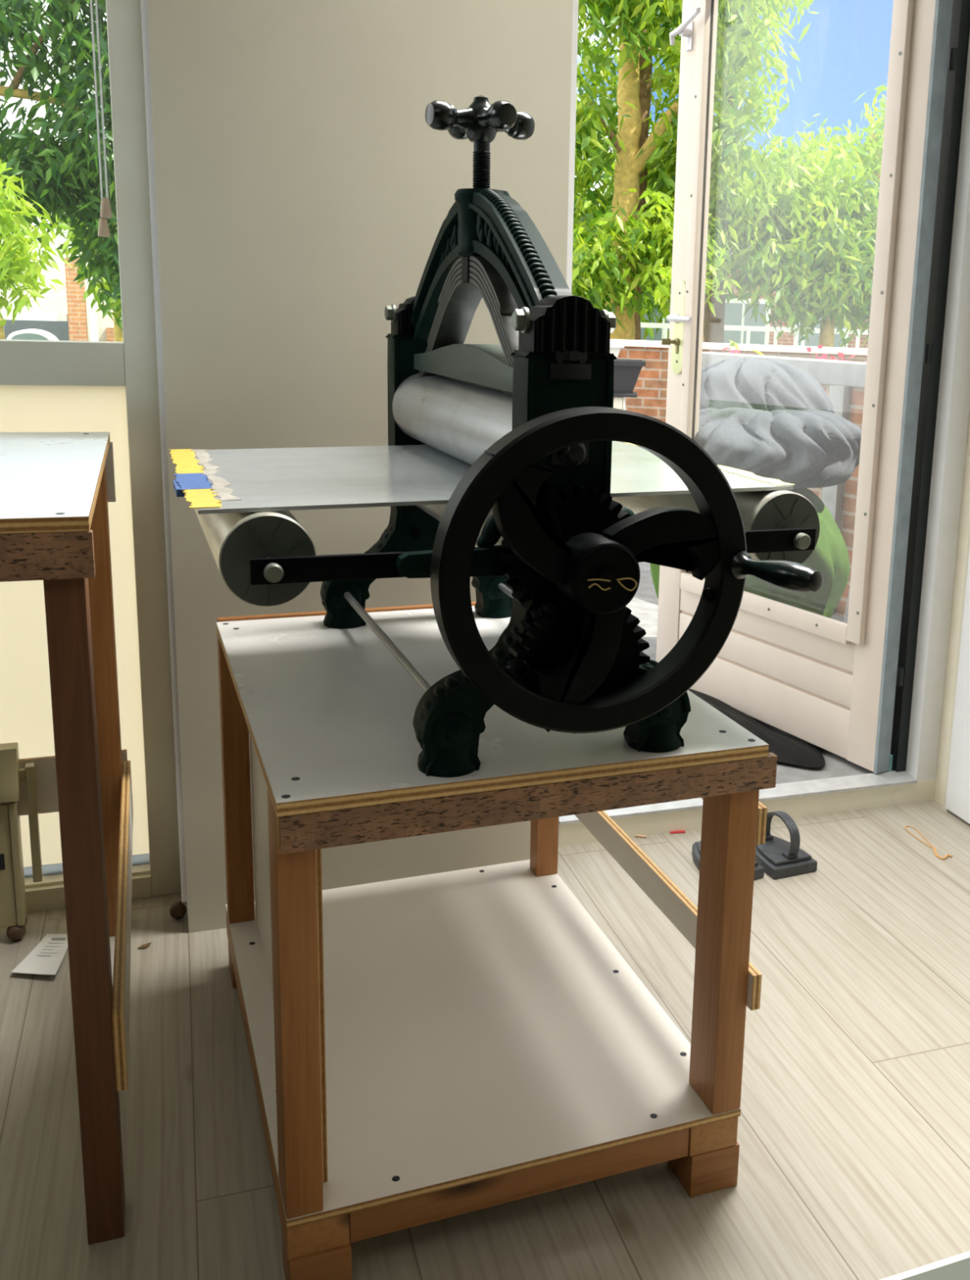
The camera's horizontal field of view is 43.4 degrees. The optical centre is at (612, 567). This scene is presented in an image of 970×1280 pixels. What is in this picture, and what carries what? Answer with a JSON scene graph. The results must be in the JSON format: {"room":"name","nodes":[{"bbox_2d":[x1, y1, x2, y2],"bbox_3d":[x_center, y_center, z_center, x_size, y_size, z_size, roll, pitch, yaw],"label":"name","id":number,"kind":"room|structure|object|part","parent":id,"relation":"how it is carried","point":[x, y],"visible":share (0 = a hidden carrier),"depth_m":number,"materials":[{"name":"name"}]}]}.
{"room":"art studio","nodes":[
{"label":"art studio","id":0,"kind":"room"},
{"bbox_2d":[146,0,573,933],"bbox_3d":[-0.433,-0.643,2.086,0.670,2.555,0.238,-2,13,-20],"label":"wall","id":1,"kind":"structure","parent":0,"point":[304,188],"depth_m":1.98,"materials":[{"name":"paint"}]},
{"bbox_2d":[140,0,186,902],"bbox_3d":[-0.735,-0.649,1.922,0.009,2.496,0.137,-2,13,-20],"label":"trim","id":2,"kind":"structure","parent":1,"relation":"attached to","point":[143,2],"depth_m":1.95,"materials":[{"name":"white paint"}]},
{"bbox_2d":[0,800,969,1279],"bbox_3d":[-1.198,1.620,-2.373,7.532,0.084,8.713,-2,13,-20],"label":"floor","id":3,"kind":"structure","parent":0,"point":[853,1128],"depth_m":1.69,"materials":[{"name":"brown wood"}]},
{"bbox_2d":[0,742,42,940],"bbox_3d":[-1.171,0.479,2.010,0.389,0.343,0.071,-3,13,-22],"label":"heater","id":4,"kind":"object","parent":3,"relation":"on","point":[13,909],"visible":1,"depth_m":2.05,"materials":[{"name":"beige metal"}]},
{"bbox_2d":[10,933,67,975],"bbox_3d":[-0.947,0.650,2.033,0.076,0.011,0.147,1,12,-2],"label":"leaflet","id":5,"kind":"object","parent":3,"relation":"on","point":[46,958],"visible":0.96,"depth_m":2.02,"materials":[{"name":"white paper"}]},
{"bbox_2d":[36,937,65,956],"bbox_3d":[-0.955,0.647,2.058,0.033,0.003,0.068,1,12,-5],"label":"print","id":6,"kind":"object","parent":5,"relation":"on","point":[47,947],"depth_m":2.06},
{"bbox_2d":[0,431,133,1244],"bbox_3d":[-1.196,0.307,1.542,1.056,0.871,0.867,-3,13,-21],"label":"workbench","id":7,"kind":"object","parent":3,"relation":"on","point":[56,488],"visible":1,"depth_m":1.38,"materials":[{"name":"laminate"}]},
{"bbox_3d":[-1.354,0.397,1.971,1.043,0.101,0.009,-3,13,-21],"label":"rail","id":8,"kind":"part","parent":7,"relation":"part of","materials":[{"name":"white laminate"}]},
{"bbox_3d":[-0.598,0.372,1.369,0.040,0.854,0.067,-3,13,-21],"label":"leg","id":9,"kind":"part","parent":7,"relation":"part of","materials":[{"name":"brown wood"}]},
{"bbox_3d":[-0.864,0.219,2.053,0.040,0.854,0.067,-3,13,-21],"label":"leg","id":10,"kind":"part","parent":7,"relation":"part of","materials":[{"name":"brown wood"}]},
{"bbox_3d":[-0.714,0.473,1.763,0.013,0.098,0.826,-3,13,-21],"label":"rail","id":11,"kind":"part","parent":7,"relation":"part of","materials":[{"name":"white laminate"}]},
{"bbox_2d":[137,942,151,948],"bbox_3d":[-0.805,0.650,2.075,0.011,0.003,0.024,8,13,27],"label":"dry leaf","id":12,"kind":"object","parent":3,"relation":"on","point":[145,945],"visible":1,"depth_m":2.07,"materials":[{"name":"brown plant"}]},
{"bbox_2d":[168,901,186,918],"bbox_3d":[-0.784,0.616,2.175,0.029,0.032,0.028,-3,13,-22],"label":"nut","id":13,"kind":"object","parent":3,"relation":"on","point":[178,909],"visible":1,"depth_m":2.17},
{"bbox_2d":[216,601,777,1279],"bbox_3d":[-0.226,0.435,1.722,0.573,0.608,0.774,-3,13,-22],"label":"stand","id":14,"kind":"object","parent":3,"relation":"on","point":[423,1049],"visible":0.94,"depth_m":1.51,"materials":[{"name":"white laminate"}]},
{"bbox_3d":[-0.598,0.335,1.915,0.040,0.476,0.039,-3,13,-22],"label":"leg","id":15,"kind":"part","parent":14,"relation":"part of","materials":[{"name":"brown wood"}]},
{"bbox_3d":[-0.445,0.403,1.616,0.012,0.476,0.640,-3,13,-22],"label":"panel","id":16,"kind":"part","parent":14,"relation":"part of","materials":[{"name":"white laminate"}]},
{"bbox_3d":[-0.344,0.471,1.307,0.040,0.476,0.070,-3,13,-22],"label":"leg","id":17,"kind":"part","parent":14,"relation":"part of","materials":[{"name":"brown wood"}]},
{"bbox_2d":[225,859,740,1228],"bbox_3d":[-0.241,0.627,1.766,0.560,0.010,0.760,-3,13,-22],"label":"shelf","id":18,"kind":"object","parent":14,"relation":"attached to","point":[482,1029],"depth_m":1.65,"materials":[{"name":"white laminate"}]},
{"bbox_2d":[168,94,822,777],"bbox_3d":[-0.156,-0.199,1.479,0.726,0.747,0.918,-3,13,-22],"label":"press","id":19,"kind":"object","parent":14,"relation":"on","point":[517,451],"visible":1,"depth_m":1.27,"materials":[{"name":"black metal"}]},
{"bbox_3d":[-0.286,0.000,1.214,0.153,0.026,0.009,-3,13,-22],"label":"roller arm","id":20,"kind":"part","parent":19,"relation":"part of","materials":[{"name":"black metal"}]},
{"bbox_3d":[-0.298,0.097,1.591,0.010,0.020,0.602,-3,13,-22],"label":"tie rod","id":21,"kind":"part","parent":19,"relation":"part of","materials":[{"name":"metal"}]},
{"bbox_3d":[-0.299,-0.142,1.889,0.315,0.456,0.066,-3,13,-22],"label":"frame","id":22,"kind":"part","parent":19,"relation":"part of","materials":[{"name":"black metal"}]},
{"bbox_3d":[-0.197,-0.550,1.472,0.063,0.034,0.034,-6,14,-33],"label":"handle arm","id":23,"kind":"part","parent":19,"relation":"part of","materials":[{"name":"black metal"}]},
{"bbox_3d":[-0.185,-0.561,1.526,0.034,0.034,0.063,-6,14,-33],"label":"handle arm","id":24,"kind":"part","parent":19,"relation":"part of","materials":[{"name":"black metal"}]},
{"bbox_3d":[-0.164,-0.556,1.493,0.043,0.055,0.043,-3,13,-22],"label":"cross handle","id":25,"kind":"part","parent":19,"relation":"part of","materials":[{"name":"black metal"}]},
{"bbox_3d":[-0.142,-0.546,1.461,0.034,0.034,0.063,-6,14,-33],"label":"handle arm","id":26,"kind":"part","parent":19,"relation":"part of","materials":[{"name":"black metal"}]},
{"bbox_3d":[-0.070,0.084,1.683,0.010,0.020,0.602,-3,13,-22],"label":"tie rod","id":27,"kind":"part","parent":19,"relation":"part of","materials":[{"name":"metal"}]},
{"bbox_3d":[-0.130,-0.557,1.515,0.063,0.034,0.034,-6,14,-33],"label":"handle arm","id":28,"kind":"part","parent":19,"relation":"part of","materials":[{"name":"black metal"}]},
{"bbox_3d":[-0.104,-0.353,1.363,0.017,0.166,0.281,-3,13,-22],"label":"rope moulding","id":29,"kind":"part","parent":19,"relation":"part of","materials":[{"name":"black metal"}]},
{"bbox_3d":[-0.059,-0.013,1.314,0.315,0.456,0.066,-3,13,-22],"label":"frame","id":30,"kind":"part","parent":19,"relation":"part of","materials":[{"name":"black metal"}]},
{"bbox_3d":[0.164,0.006,1.213,0.029,0.031,0.113,-7,15,-37],"label":"crank handle","id":31,"kind":"part","parent":19,"relation":"part of","materials":[{"name":"black metal"}]},
{"bbox_3d":[0.170,-0.031,1.398,0.146,0.026,0.009,-3,13,-22],"label":"roller arm","id":32,"kind":"part","parent":19,"relation":"part of","materials":[{"name":"black metal"}]},
{"bbox_3d":[-0.117,0.309,2.111,0.040,0.476,0.039,-3,13,-22],"label":"leg","id":33,"kind":"part","parent":14,"relation":"part of","materials":[{"name":"brown wood"}]},
{"bbox_3d":[0.032,0.446,1.833,0.012,0.047,0.766,-3,13,-22],"label":"rail","id":34,"kind":"part","parent":14,"relation":"part of","materials":[{"name":"white laminate"}]},
{"bbox_3d":[0.138,0.446,1.503,0.040,0.476,0.070,-3,13,-22],"label":"leg","id":35,"kind":"part","parent":14,"relation":"part of","materials":[{"name":"brown wood"}]},
{"bbox_3d":[0.037,0.235,1.794,0.012,0.046,0.755,-3,13,-22],"label":"rail","id":36,"kind":"part","parent":14,"relation":"part of","materials":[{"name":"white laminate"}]},
{"bbox_2d":[635,834,646,838],"bbox_3d":[0.057,0.573,2.576,0.031,0.006,0.006,4,12,12],"label":"stick","id":37,"kind":"object","parent":3,"relation":"on","point":[636,835],"visible":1,"depth_m":2.57,"materials":[{"name":"beige wood"}]},
{"bbox_2d":[669,830,685,833],"bbox_3d":[0.139,0.571,2.604,0.034,0.003,0.008,-1,12,-12],"label":"strip","id":38,"kind":"object","parent":3,"relation":"on","point":[680,831],"visible":1,"depth_m":2.60,"materials":[{"name":"red plastic"}]},
{"bbox_2d":[691,840,764,879],"bbox_3d":[0.215,0.554,2.436,0.102,0.109,0.165,-6,14,-32],"label":"iron","id":39,"kind":"object","parent":3,"relation":"on","point":[758,869],"visible":0.1,"depth_m":2.44,"materials":[{"name":"metal"}]},
{"bbox_3d":[0.216,0.581,2.439,0.086,0.008,0.139,-6,14,-32],"label":"plate","id":40,"kind":"part","parent":39,"relation":"part of","materials":[{"name":"metal"}]},
{"bbox_2d":[755,810,817,879],"bbox_3d":[0.333,0.548,2.482,0.102,0.109,0.165,-4,13,-25],"label":"iron","id":41,"kind":"object","parent":3,"relation":"on","point":[780,858],"visible":0.79,"depth_m":2.43,"materials":[{"name":"metal"}]},
{"bbox_3d":[0.340,0.537,2.464,0.025,0.079,0.120,-4,13,-25],"label":"strap handle","id":42,"kind":"part","parent":41,"relation":"part of","materials":[{"name":"metal"}]},
{"bbox_3d":[0.333,0.575,2.484,0.086,0.008,0.139,-4,13,-25],"label":"plate","id":43,"kind":"part","parent":41,"relation":"part of","materials":[{"name":"metal"}]},
{"bbox_2d":[880,1250,969,1279],"bbox_3d":[0.383,0.759,0.901,0.322,0.351,0.312,-3,13,-22],"label":"side table","id":44,"kind":"object","parent":3,"relation":"on","point":[957,1267],"visible":1,"depth_m":0.96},
{"bbox_2d":[904,825,951,859],"bbox_3d":[0.672,0.589,2.595,0.032,0.006,0.168,-2,13,-18],"label":"loop","id":45,"kind":"object","parent":3,"relation":"on","point":[936,855],"visible":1,"depth_m":2.57,"materials":[{"name":"beige fabric"}]},
{"bbox_2d":[934,413,969,805],"bbox_3d":[2.291,0.162,-1.319,0.142,2.555,8.615,-2,13,-20],"label":"wall","id":46,"kind":"structure","parent":0,"point":[964,522],"depth_m":2.73,"materials":[{"name":"beige paint"}]},
{"bbox_2d":[942,524,969,810],"bbox_3d":[0.800,-0.471,2.560,0.008,2.100,0.016,-2,13,-20],"label":"trim","id":47,"kind":"structure","parent":46,"relation":"attached to","point":[968,542],"depth_m":2.71,"materials":[{"name":"paint"}]},
{"bbox_2d":[945,549,969,823],"bbox_3d":[1.005,-0.349,1.992,0.016,2.092,1.216,-2,13,-20],"label":"panel","id":48,"kind":"object","parent":46,"relation":"attached to","point":[957,794],"visible":1,"depth_m":2.69,"materials":[{"name":"white paint"}]},
{"bbox_3d":[-0.404,-1.677,1.935,2.877,0.469,0.112,-2,13,-20],"label":"wall","id":49,"kind":"structure","parent":0,"visible":0},
{"bbox_2d":[0,0,181,911],"bbox_3d":[-1.294,-0.442,1.896,1.076,2.184,0.070,-2,13,-20],"label":"window","id":50,"kind":"structure","parent":49,"relation":"in","point":[112,387],"depth_m":2.12,"materials":[{"name":"paint"}]},
{"bbox_3d":[-1.317,0.139,2.034,0.966,0.898,0.004,-2,13,-20],"label":"frosted pane","id":51,"kind":"part","parent":50,"relation":"part of","materials":[{"name":"beige glass"}]},
{"bbox_3d":[-1.329,0.583,2.119,0.966,0.006,0.056,-2,13,-20],"label":"sill","id":52,"kind":"part","parent":50,"relation":"part of","materials":[{"name":"beige paint"}]},
{"bbox_2d":[89,0,111,236],"bbox_3d":[-0.816,-1.023,1.876,0.023,0.981,0.018,-2,13,-20],"label":"blind cord","id":53,"kind":"object","parent":49,"relation":"hanging from","point":[105,209],"visible":1,"depth_m":1.95,"materials":[{"name":"grey fabric"}]},
{"bbox_3d":[-0.817,-1.051,1.869,0.006,0.922,0.003,-2,13,-20],"label":"cord","id":54,"kind":"part","parent":53,"relation":"part of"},
{"bbox_3d":[-0.811,-1.037,1.875,0.005,0.951,0.003,-2,13,-20],"label":"cord","id":55,"kind":"part","parent":53,"relation":"part of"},
{"bbox_2d":[558,0,969,846],"bbox_3d":[0.311,-0.463,2.483,0.982,2.086,0.085,-2,13,-20],"label":"door frame","id":56,"kind":"structure","parent":49,"relation":"in","point":[944,411],"depth_m":2.67,"materials":[{"name":"white paint"}]},
{"bbox_3d":[-0.121,-0.444,2.326,0.062,2.086,0.070,-2,13,-20],"label":"frame post","id":57,"kind":"part","parent":56,"relation":"part of","materials":[{"name":"white paint"}]},
{"bbox_3d":[0.288,0.505,2.675,0.867,0.012,0.057,-2,13,-20],"label":"threshold plate","id":58,"kind":"part","parent":56,"relation":"part of","materials":[{"name":"metal"}]},
{"bbox_2d":[655,0,956,773],"bbox_3d":[0.400,-0.559,2.957,0.116,1.963,0.895,-6,14,-33],"label":"door","id":59,"kind":"structure","parent":56,"relation":"attached to","point":[829,684],"depth_m":2.79,"materials":[{"name":"paint"}]},
{"bbox_3d":[0.180,-0.652,3.274,0.006,0.251,0.048,-6,14,-33],"label":"lock plate","id":60,"kind":"part","parent":59,"relation":"part of","materials":[{"name":"metal"}]},
{"bbox_3d":[0.180,-0.667,3.229,0.040,0.028,0.109,-6,14,-33],"label":"handle","id":61,"kind":"part","parent":59,"relation":"part of","materials":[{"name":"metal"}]},
{"bbox_3d":[0.386,0.246,3.141,0.029,0.302,0.684,-6,14,-33],"label":"board panel","id":62,"kind":"part","parent":59,"relation":"part of","materials":[{"name":"paint"}]},
{"bbox_3d":[0.751,-0.480,2.628,0.054,2.086,0.052,-2,13,-20],"label":"frame post","id":63,"kind":"part","parent":56,"relation":"part of","materials":[{"name":"white paint"}]},
{"label":"outside","id":64,"kind":"structure","parent":0,"visible":0},
{"bbox_3d":[-3.961,-3.070,19.012,22.400,0.006,21.280,-2,13,-20],"label":"lawn","id":65,"kind":"structure","parent":64,"visible":0},
{"bbox_2d":[6,328,58,340],"bbox_3d":[-7.907,-2.955,16.444,1.083,0.578,0.568,-2,13,-20],"label":"car","id":66,"kind":"object","parent":65,"relation":"on","point":[28,334],"visible":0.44,"depth_m":16.15,"materials":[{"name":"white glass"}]},
{"bbox_2d":[0,212,114,341],"bbox_3d":[-9.544,-4.140,17.802,5.040,2.240,2.520,-3,13,-21],"label":"house","id":67,"kind":"structure","parent":65,"relation":"on","point":[64,314],"depth_m":17.67,"materials":[{"name":"white paint"}]},
{"bbox_3d":[-8.480,-3.311,17.819,0.875,0.679,0.196,-3,13,-21],"label":"garage door","id":68,"kind":"part","parent":67,"relation":"part of","materials":[{"name":"grey metal"}]},
{"bbox_3d":[-7.511,-3.411,17.453,0.098,1.085,0.140,-3,13,-21],"label":"white post","id":69,"kind":"part","parent":67,"relation":"part of","materials":[{"name":"white paint"}]},
{"bbox_2d":[0,0,120,319],"bbox_3d":[-4.278,-2.854,8.395,3.067,3.945,1.798,2,12,-1],"label":"tree","id":70,"kind":"object","parent":65,"relation":"on","point":[53,171],"visible":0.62,"depth_m":8.17,"materials":[{"name":"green plant"}]},
{"bbox_2d":[27,150,123,342],"bbox_3d":[-4.758,-2.745,11.306,1.767,2.502,1.355,10,14,34],"label":"tree","id":71,"kind":"object","parent":65,"relation":"on","point":[98,295],"visible":0.06,"depth_m":10.86,"materials":[{"name":"green plant"}]},
{"bbox_2d":[573,144,752,340],"bbox_3d":[0.218,-4.068,16.011,3.050,3.468,2.728,-2,13,-20],"label":"tree","id":72,"kind":"object","parent":65,"relation":"on","point":[607,174],"visible":0.03,"depth_m":15.55,"materials":[{"name":"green plant"}]},
{"bbox_2d":[571,0,804,340],"bbox_3d":[-0.076,-3.414,9.942,2.687,4.709,3.452,-2,13,-20],"label":"tree","id":73,"kind":"object","parent":65,"relation":"on","point":[606,272],"visible":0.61,"depth_m":9.29,"materials":[{"name":"green plant"}]},
{"bbox_2d":[582,211,869,348],"bbox_3d":[1.501,-4.420,19.464,7.980,2.800,2.170,2,12,0],"label":"house","id":74,"kind":"structure","parent":65,"relation":"on","point":[734,313],"depth_m":18.68,"materials":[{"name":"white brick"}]},
{"bbox_2d":[640,322,868,347],"bbox_3d":[0.946,-2.299,13.792,5.320,0.952,0.053,1,12,-3],"label":"fence","id":75,"kind":"object","parent":65,"relation":"on","point":[649,325],"visible":0.06,"depth_m":13.72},
{"bbox_3d":[0.954,-2.546,13.744,5.320,0.448,0.042,1,12,-3],"label":"rail","id":76,"kind":"part","parent":75,"relation":"part of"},
{"bbox_2d":[645,0,878,342],"bbox_3d":[1.139,-3.222,10.184,2.137,4.280,1.577,2,12,-1],"label":"tree","id":77,"kind":"object","parent":65,"relation":"on","point":[774,196],"visible":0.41,"depth_m":9.88,"materials":[{"name":"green plant"}]},
{"bbox_2d":[715,167,880,347],"bbox_3d":[1.889,-2.216,10.200,2.296,2.348,1.782,-2,13,-20],"label":"tree","id":78,"kind":"object","parent":65,"relation":"on","point":[834,283],"visible":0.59,"depth_m":9.71,"materials":[{"name":"green plant"}]},
{"bbox_2d":[795,84,886,196],"bbox_3d":[2.708,-2.920,11.424,2.290,3.280,1.394,2,12,-1],"label":"tree","id":79,"kind":"object","parent":65,"relation":"on","point":[873,144],"visible":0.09,"depth_m":11.14,"materials":[{"name":"green plant"}]},
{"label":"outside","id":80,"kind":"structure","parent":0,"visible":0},
{"bbox_2d":[625,513,873,783],"bbox_3d":[-2.866,-2.326,16.036,22.400,0.155,27.792,-2,13,-20],"label":"paving","id":81,"kind":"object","parent":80,"point":[643,606],"depth_m":3.77,"materials":[{"name":"grey concrete"}]},
{"bbox_2d":[0,159,73,339],"bbox_3d":[-3.900,-1.628,7.224,1.276,2.054,1.078,-2,13,-20],"label":"tree","id":82,"kind":"object","parent":81,"relation":"on","point":[15,258],"visible":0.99,"depth_m":7.22,"materials":[{"name":"green plant"}]},
{"bbox_2d":[613,396,625,409],"bbox_3d":[-0.147,-0.598,6.359,0.406,0.623,0.182,2,12,0],"label":"plant stand","id":83,"kind":"object","parent":81,"relation":"on","point":[619,402],"visible":0.1,"depth_m":6.21,"materials":[{"name":"beige paint"}]},
{"bbox_2d":[613,359,645,397],"bbox_3d":[-0.115,-0.990,6.261,0.556,0.184,0.259,2,12,0],"label":"planter","id":84,"kind":"object","parent":83,"relation":"on","point":[626,371],"visible":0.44,"depth_m":6.17,"materials":[{"name":"black plastic"}]},
{"bbox_2d":[613,181,741,342],"bbox_3d":[0.504,-1.913,9.341,1.023,2.022,0.798,-7,15,-38],"label":"tree","id":85,"kind":"object","parent":81,"relation":"on","point":[664,286],"visible":0.44,"depth_m":9.10,"materials":[{"name":"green plant"}]},
{"bbox_2d":[609,338,867,422],"bbox_3d":[1.000,-1.032,7.992,4.970,0.872,0.280,4,12,11],"label":"wall","id":86,"kind":"structure","parent":81,"relation":"on","point":[651,386],"depth_m":7.97,"materials":[{"name":"brick"}]},
{"bbox_2d":[649,358,861,617],"bbox_3d":[0.427,-0.151,3.569,0.642,0.914,0.647,-2,13,-20],"label":"bean bag","id":87,"kind":"object","parent":81,"relation":"on","point":[765,418],"visible":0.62,"depth_m":3.40,"materials":[{"name":"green fabric"}]},
{"bbox_2d":[699,358,835,413],"bbox_3d":[0.426,-0.459,3.617,0.524,0.334,0.366,-2,13,-20],"label":"cushion","id":88,"kind":"object","parent":87,"relation":"on","point":[727,386],"depth_m":3.46,"materials":[{"name":"grey fabric"}]},
{"bbox_2d":[693,407,861,490],"bbox_3d":[0.431,-0.345,3.490,0.584,0.245,0.568,7,13,22],"label":"seat cushion","id":89,"kind":"object","parent":87,"relation":"on","point":[804,447],"depth_m":3.29,"materials":[{"name":"grey fabric"}]},
{"bbox_2d":[688,688,825,768],"bbox_3d":[0.226,0.373,3.200,0.266,0.037,0.901,-6,14,-31],"label":"doormat","id":90,"kind":"object","parent":81,"relation":"on","point":[788,749],"visible":0.3,"depth_m":2.99,"materials":[{"name":"grey rubber"}]},
{"bbox_2d":[709,339,855,360],"bbox_3d":[1.963,-0.705,6.852,3.351,1.146,0.781,4,12,11],"label":"hedge","id":91,"kind":"object","parent":81,"relation":"on","point":[734,344],"visible":0.02,"depth_m":6.83,"materials":[{"name":"green plant"}]},
{"bbox_2d":[701,351,866,617],"bbox_3d":[1.035,-0.227,4.106,0.189,0.900,2.408,-7,15,-36],"label":"wall","id":92,"kind":"structure","parent":81,"relation":"on","point":[843,382],"depth_m":4.28,"materials":[{"name":"brick"}]},
{"bbox_3d":[0.783,-0.237,4.314,0.035,0.819,0.070,-7,15,-36],"label":"post","id":93,"kind":"part","parent":92,"relation":"part of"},
{"bbox_3d":[-0.275,-0.737,6.836,0.385,0.690,0.168,2,12,0],"label":"plant stand","id":94,"kind":"object","parent":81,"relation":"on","visible":0},
{"bbox_2d":[609,342,624,357],"bbox_3d":[-0.230,-1.174,6.749,0.579,0.184,0.259,2,12,0],"label":"planter","id":95,"kind":"object","parent":94,"relation":"on","point":[615,347],"visible":0.09,"depth_m":6.63,"materials":[{"name":"white plastic"}]}
]}

